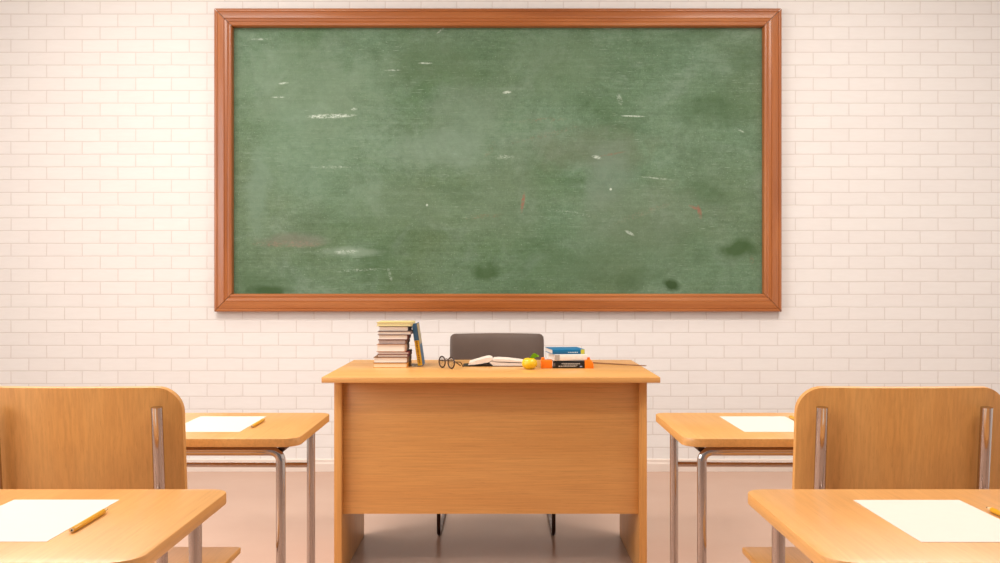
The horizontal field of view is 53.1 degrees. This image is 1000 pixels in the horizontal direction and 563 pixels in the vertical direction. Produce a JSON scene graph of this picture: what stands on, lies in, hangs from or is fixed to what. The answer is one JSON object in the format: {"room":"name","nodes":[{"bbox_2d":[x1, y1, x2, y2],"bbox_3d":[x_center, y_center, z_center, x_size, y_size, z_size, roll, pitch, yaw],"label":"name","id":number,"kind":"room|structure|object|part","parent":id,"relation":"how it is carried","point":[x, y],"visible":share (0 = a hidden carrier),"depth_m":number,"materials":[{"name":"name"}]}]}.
{"room":"classroom","nodes":[
{"label":"classroom","id":0,"kind":"room"},
{"bbox_2d":[174,472,795,562],"bbox_3d":[0.000,1.150,1.603,7.200,0.100,8.405,0,0,0],"label":"floor","id":1,"kind":"structure","parent":0,"point":[247,520],"depth_m":4.44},
{"bbox_2d":[0,489,225,562],"bbox_3d":[-0.836,0.738,1.571,0.700,0.725,0.473,0,0,0],"label":"student desk","id":2,"kind":"object","parent":1,"relation":"on","point":[143,525],"visible":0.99,"depth_m":1.56,"materials":[{"name":"brown wood"}]},
{"bbox_2d":[0,500,118,541],"bbox_3d":[-0.743,0.375,1.578,0.180,0.001,0.276,0,0,0],"label":"paper sheet","id":3,"kind":"object","parent":2,"relation":"on","point":[20,520],"visible":1,"depth_m":1.59,"materials":[{"name":"white paper"}]},
{"bbox_2d":[69,509,107,532],"bbox_3d":[-0.638,0.370,1.559,0.008,0.009,0.142,0,0,0],"label":"pencil","id":4,"kind":"object","parent":2,"relation":"on","point":[103,511],"visible":1,"depth_m":1.54,"materials":[{"name":"yellow paint"}]},
{"bbox_3d":[-0.534,0.742,1.752,0.023,0.692,0.023,0,0,0],"label":"leg","id":5,"kind":"part","parent":2,"relation":"part of","materials":[{"name":"silver metal"}]},
{"bbox_2d":[0,386,240,562],"bbox_3d":[-0.853,0.656,2.228,0.424,0.888,0.506,0,0,0],"label":"chair","id":6,"kind":"object","parent":1,"relation":"on","point":[52,437],"visible":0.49,"depth_m":2.01,"materials":[{"name":"brown wood"}]},
{"bbox_3d":[-1.010,0.669,2.007,0.023,0.840,0.062,0,0,0],"label":"post","id":7,"kind":"part","parent":6,"relation":"part of","materials":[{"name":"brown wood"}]},
{"bbox_3d":[-0.853,0.358,2.028,0.423,0.294,0.059,0,0,0],"label":"backrest","id":8,"kind":"part","parent":6,"relation":"part of","materials":[{"name":"brown wood"}]},
{"bbox_3d":[-0.682,0.669,2.007,0.023,0.840,0.062,0,0,0],"label":"post","id":9,"kind":"part","parent":6,"relation":"part of","materials":[{"name":"silver metal"}]},
{"bbox_3d":[-0.853,0.665,2.280,0.424,0.014,0.403,0,0,0],"label":"seat","id":10,"kind":"part","parent":6,"relation":"part of","materials":[{"name":"brown wood"}]},
{"bbox_2d":[185,413,328,562],"bbox_3d":[-0.832,0.738,2.622,0.700,0.725,0.473,0,0,0],"label":"student desk","id":11,"kind":"object","parent":1,"relation":"on","point":[283,431],"visible":0.54,"depth_m":2.47,"materials":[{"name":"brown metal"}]},
{"bbox_2d":[185,416,265,431],"bbox_3d":[-0.740,0.375,2.633,0.183,0.001,0.286,0,0,0],"label":"paper sheet","id":12,"kind":"object","parent":11,"relation":"on","point":[202,423],"visible":0.79,"depth_m":2.64,"materials":[{"name":"white paper"}]},
{"bbox_3d":[-0.832,0.743,2.417,0.627,0.690,0.023,0,0,0],"label":"leg frame","id":13,"kind":"part","parent":11,"relation":"part of","materials":[{"name":"silver metal"}]},
{"bbox_2d":[250,418,264,427],"bbox_3d":[-0.634,0.370,2.626,0.008,0.009,0.142,0,0,0],"label":"pencil","id":14,"kind":"object","parent":11,"relation":"on","point":[263,419],"visible":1,"depth_m":2.60,"materials":[{"name":"yellow paint"}]},
{"bbox_3d":[-0.530,0.406,2.608,0.017,0.017,0.370,0,0,0],"label":"rail","id":15,"kind":"part","parent":11,"relation":"part of","materials":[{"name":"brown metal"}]},
{"bbox_3d":[-0.530,0.742,2.803,0.023,0.692,0.023,0,0,0],"label":"leg","id":16,"kind":"part","parent":11,"relation":"part of","materials":[{"name":"silver metal"}]},
{"bbox_2d":[321,360,659,562],"bbox_3d":[-0.033,0.722,3.984,1.215,0.757,0.802,0,0,0],"label":"desk","id":17,"kind":"object","parent":1,"relation":"on","point":[429,438],"visible":0.98,"depth_m":3.74,"materials":[{"name":"brown wood"}]},
{"bbox_3d":[-0.602,0.732,4.022,0.028,0.736,0.618,0,0,0],"label":"panel","id":18,"kind":"part","parent":17,"relation":"part of","materials":[{"name":"brown wood"}]},
{"bbox_2d":[373,360,411,367],"bbox_3d":[-0.436,0.334,4.072,0.136,0.018,0.185,0,0,0],"label":"book","id":19,"kind":"object","parent":17,"relation":"on","point":[376,365],"visible":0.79,"depth_m":3.98,"materials":[{"name":"beige paper"}]},
{"bbox_2d":[373,355,411,362],"bbox_3d":[-0.436,0.313,4.072,0.137,0.023,0.182,0,0,0],"label":"book","id":20,"kind":"object","parent":19,"relation":"on","point":[377,359],"visible":0.81,"depth_m":3.98,"materials":[{"name":"beige paper"}]},
{"bbox_2d":[377,352,411,356],"bbox_3d":[-0.427,0.296,4.066,0.122,0.012,0.165,0,0,1],"label":"book","id":21,"kind":"object","parent":20,"relation":"on","point":[409,354],"visible":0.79,"depth_m":3.99,"materials":[{"name":"beige paper"}]},
{"bbox_2d":[378,349,411,353],"bbox_3d":[-0.426,0.285,4.061,0.125,0.010,0.165,0,0,0],"label":"book","id":22,"kind":"object","parent":21,"relation":"on","point":[408,351],"visible":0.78,"depth_m":3.98,"materials":[{"name":"beige paper"}]},
{"bbox_2d":[376,343,409,351],"bbox_3d":[-0.433,0.265,4.061,0.117,0.029,0.160,0,0,0],"label":"book","id":23,"kind":"object","parent":22,"relation":"on","point":[380,347],"visible":0.83,"depth_m":3.98,"materials":[{"name":"beige paper"}]},
{"bbox_2d":[379,338,409,343],"bbox_3d":[-0.429,0.241,4.063,0.112,0.018,0.160,0,0,1],"label":"book","id":24,"kind":"object","parent":23,"relation":"on","point":[408,340],"visible":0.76,"depth_m":3.99,"materials":[{"name":"beige paper"}]},
{"bbox_2d":[378,335,410,339],"bbox_3d":[-0.426,0.222,4.059,0.118,0.020,0.160,0,0,-1],"label":"book","id":25,"kind":"object","parent":24,"relation":"on","point":[381,337],"visible":0.74,"depth_m":3.98,"materials":[{"name":"beige paper"}]},
{"bbox_2d":[377,329,412,334],"bbox_3d":[-0.421,0.205,4.064,0.134,0.013,0.165,0,0,0],"label":"book","id":26,"kind":"object","parent":25,"relation":"on","point":[409,332],"visible":0.69,"depth_m":3.98,"materials":[{"name":"beige paper"}]},
{"bbox_2d":[379,326,411,330],"bbox_3d":[-0.424,0.188,4.063,0.120,0.020,0.160,0,0,0],"label":"book","id":27,"kind":"object","parent":26,"relation":"on","point":[382,328],"visible":0.76,"depth_m":3.99,"materials":[{"name":"beige paper"}]},
{"bbox_2d":[376,321,414,325],"bbox_3d":[-0.422,0.170,4.064,0.140,0.016,0.170,0,0,0],"label":"book","id":28,"kind":"object","parent":27,"relation":"on","point":[380,323],"visible":0.9,"depth_m":3.98,"materials":[{"name":"yellow paper"}]},
{"bbox_2d":[412,322,424,365],"bbox_3d":[-0.334,0.255,4.097,0.044,0.175,0.126,0,0,0],"label":"book","id":29,"kind":"object","parent":17,"relation":"on","point":[416,327],"visible":0.98,"depth_m":4.04,"materials":[{"name":"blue paper"}]},
{"bbox_2d":[438,356,463,368],"bbox_3d":[-0.170,0.319,3.982,0.109,0.048,0.113,0,0,-38],"label":"eyeglasses","id":30,"kind":"object","parent":17,"relation":"on","point":[451,362],"visible":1,"depth_m":3.96,"materials":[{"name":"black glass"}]},
{"bbox_3d":[-0.035,0.617,3.751,1.105,0.506,0.018,0,0,0],"label":"panel","id":31,"kind":"part","parent":17,"relation":"part of","materials":[{"name":"brown wood"}]},
{"bbox_2d":[463,355,536,366],"bbox_3d":[-0.001,0.325,4.098,0.300,0.036,0.135,0,0,0],"label":"open book","id":32,"kind":"object","parent":17,"relation":"on","point":[489,360],"visible":0.89,"depth_m":4.03,"materials":[{"name":"white paper"}]},
{"bbox_2d":[522,353,538,368],"bbox_3d":[0.116,0.311,3.915,0.060,0.063,0.060,0,0,-44],"label":"apple","id":33,"kind":"object","parent":17,"relation":"on","point":[527,363],"visible":1,"depth_m":3.90,"materials":[{"name":"yellow plant"}]},
{"bbox_2d":[541,357,551,367],"bbox_3d":[0.184,0.322,3.972,0.045,0.042,0.050,0,0,0],"label":"block","id":34,"kind":"object","parent":17,"relation":"on","point":[545,363],"visible":1,"depth_m":3.95,"materials":[{"name":"orange plastic"}]},
{"bbox_2d":[552,360,583,367],"bbox_3d":[0.271,0.328,4.027,0.124,0.029,0.160,0,0,0],"label":"book","id":35,"kind":"object","parent":17,"relation":"on","point":[555,364],"visible":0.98,"depth_m":3.95,"materials":[{"name":"black paper"}]},
{"bbox_2d":[547,353,586,360],"bbox_3d":[0.270,0.301,4.032,0.132,0.026,0.165,0,0,-7],"label":"book","id":36,"kind":"object","parent":35,"relation":"on","point":[555,357],"visible":0.89,"depth_m":3.95,"materials":[{"name":"white paper"}]},
{"bbox_2d":[545,347,584,353],"bbox_3d":[0.261,0.278,4.029,0.130,0.019,0.150,0,0,-8],"label":"book","id":37,"kind":"object","parent":36,"relation":"on","point":[552,350],"visible":1,"depth_m":3.96,"materials":[{"name":"blue paper"}]},
{"bbox_2d":[584,357,593,367],"bbox_3d":[0.352,0.322,3.972,0.035,0.042,0.050,0,0,0],"label":"block","id":38,"kind":"object","parent":17,"relation":"on","point":[588,363],"visible":0.96,"depth_m":3.95,"materials":[{"name":"orange plastic"}]},
{"bbox_2d":[593,362,645,365],"bbox_3d":[0.427,0.339,4.156,0.403,0.007,0.007,0,0,35],"label":"stick","id":39,"kind":"object","parent":17,"relation":"on","point":[593,362],"visible":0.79,"depth_m":4.12,"materials":[{"name":"brown wood"}]},
{"bbox_3d":[0.532,0.732,4.022,0.028,0.736,0.618,0,0,0],"label":"panel","id":40,"kind":"part","parent":17,"relation":"part of","materials":[{"name":"brown wood"}]},
{"bbox_2d":[437,333,555,534],"bbox_3d":[-0.017,0.674,4.575,0.512,0.852,0.570,0,0,0],"label":"office chair","id":41,"kind":"object","parent":1,"relation":"on","point":[465,346],"visible":0.18,"depth_m":4.77,"materials":[{"name":"grey leather"}]},
{"bbox_3d":[-0.244,0.720,4.578,0.056,0.760,0.563,0,0,0],"label":"leg frame","id":42,"kind":"part","parent":41,"relation":"part of","materials":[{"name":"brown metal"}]},
{"bbox_3d":[-0.015,0.430,4.774,0.447,0.366,0.102,0,0,0],"label":"backrest","id":43,"kind":"part","parent":41,"relation":"part of","materials":[{"name":"grey fabric"}]},
{"bbox_3d":[0.211,0.720,4.578,0.056,0.760,0.563,0,0,0],"label":"leg frame","id":44,"kind":"part","parent":41,"relation":"part of","materials":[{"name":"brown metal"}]},
{"bbox_2d":[656,413,793,562],"bbox_3d":[0.790,0.738,2.622,0.700,0.725,0.473,0,0,0],"label":"student desk","id":45,"kind":"object","parent":1,"relation":"on","point":[710,434],"visible":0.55,"depth_m":2.47,"materials":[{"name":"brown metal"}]},
{"bbox_3d":[0.488,0.742,2.803,0.023,0.692,0.023,0,0,0],"label":"leg","id":46,"kind":"part","parent":45,"relation":"part of","materials":[{"name":"silver metal"}]},
{"bbox_3d":[0.790,0.743,2.417,0.627,0.690,0.023,0,0,0],"label":"leg frame","id":47,"kind":"part","parent":45,"relation":"part of","materials":[{"name":"silver metal"}]},
{"bbox_2d":[719,416,793,431],"bbox_3d":[0.700,0.375,2.633,0.181,0.001,0.286,0,0,0],"label":"paper sheet","id":48,"kind":"object","parent":45,"relation":"on","point":[744,423],"visible":0.79,"depth_m":2.64,"materials":[{"name":"white paper"}]},
{"bbox_2d":[742,386,999,562],"bbox_3d":[0.811,0.656,2.228,0.424,0.888,0.506,0,0,0],"label":"chair","id":49,"kind":"object","parent":1,"relation":"on","point":[846,437],"visible":0.55,"depth_m":2.01,"materials":[{"name":"brown wood"}]},
{"bbox_3d":[0.811,0.665,2.280,0.424,0.014,0.403,0,0,0],"label":"seat","id":50,"kind":"part","parent":49,"relation":"part of","materials":[{"name":"brown wood"}]},
{"bbox_3d":[0.640,0.669,2.007,0.023,0.840,0.062,0,0,0],"label":"post","id":51,"kind":"part","parent":49,"relation":"part of","materials":[{"name":"silver metal"}]},
{"bbox_3d":[0.811,0.358,2.028,0.423,0.294,0.059,0,0,0],"label":"backrest","id":52,"kind":"part","parent":49,"relation":"part of","materials":[{"name":"brown wood"}]},
{"bbox_3d":[0.968,0.669,2.007,0.023,0.840,0.062,0,0,0],"label":"post","id":53,"kind":"part","parent":49,"relation":"part of","materials":[{"name":"silver metal"}]},
{"bbox_2d":[748,489,999,562],"bbox_3d":[0.790,0.738,1.571,0.700,0.725,0.473,0,0,0],"label":"student desk","id":54,"kind":"object","parent":1,"relation":"on","point":[826,525],"visible":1,"depth_m":1.55,"materials":[{"name":"brown wood"}]},
{"bbox_3d":[0.488,0.742,1.752,0.023,0.692,0.023,0,0,0],"label":"leg","id":55,"kind":"part","parent":54,"relation":"part of","materials":[{"name":"silver metal"}]},
{"bbox_2d":[854,500,999,541],"bbox_3d":[0.696,0.375,1.576,0.182,0.001,0.276,0,0,0],"label":"paper sheet","id":56,"kind":"object","parent":54,"relation":"on","point":[923,520],"visible":1,"depth_m":1.58,"materials":[{"name":"white paper"}]},
{"bbox_2d":[986,507,999,515],"bbox_3d":[0.798,0.370,1.570,0.008,0.009,0.142,0,0,0],"label":"pencil","id":57,"kind":"object","parent":54,"relation":"on","point":[991,509],"visible":1,"depth_m":1.61,"materials":[{"name":"yellow paint"}]},
{"bbox_2d":[0,0,999,458],"bbox_3d":[0.000,-0.525,5.880,7.500,3.450,0.150,0,0,0],"label":"wall","id":58,"kind":"structure","parent":0,"point":[891,108],"depth_m":5.80,"materials":[{"name":"white brick"}]},
{"bbox_2d":[187,459,792,471],"bbox_3d":[0.000,1.064,5.797,7.200,0.072,0.016,0,0,0],"label":"baseboard","id":59,"kind":"structure","parent":58,"relation":"attached to","point":[321,465],"depth_m":5.79,"materials":[{"name":"paint"}]},
{"bbox_2d":[214,8,781,311],"bbox_3d":[-0.012,-0.700,5.776,3.268,1.747,0.058,0,0,0],"label":"chalkboard","id":60,"kind":"object","parent":58,"relation":"attached to","point":[366,159],"visible":1,"depth_m":5.80,"materials":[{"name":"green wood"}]},
{"bbox_3d":[-1.594,-0.700,5.776,0.103,1.743,0.058,0,0,0],"label":"frame rail","id":61,"kind":"part","parent":60,"relation":"part of","materials":[{"name":"brown wood"}]},
{"bbox_3d":[-0.012,0.122,5.776,3.264,0.103,0.058,0,0,0],"label":"frame rail","id":62,"kind":"part","parent":60,"relation":"part of","materials":[{"name":"brown wood"}]},
{"bbox_3d":[-0.012,-1.521,5.776,3.264,0.103,0.058,0,0,0],"label":"frame rail","id":63,"kind":"part","parent":60,"relation":"part of","materials":[{"name":"brown wood"}]},
{"bbox_3d":[1.570,-0.700,5.776,0.103,1.743,0.058,0,0,0],"label":"frame rail","id":64,"kind":"part","parent":60,"relation":"part of","materials":[{"name":"brown wood"}]}
]}

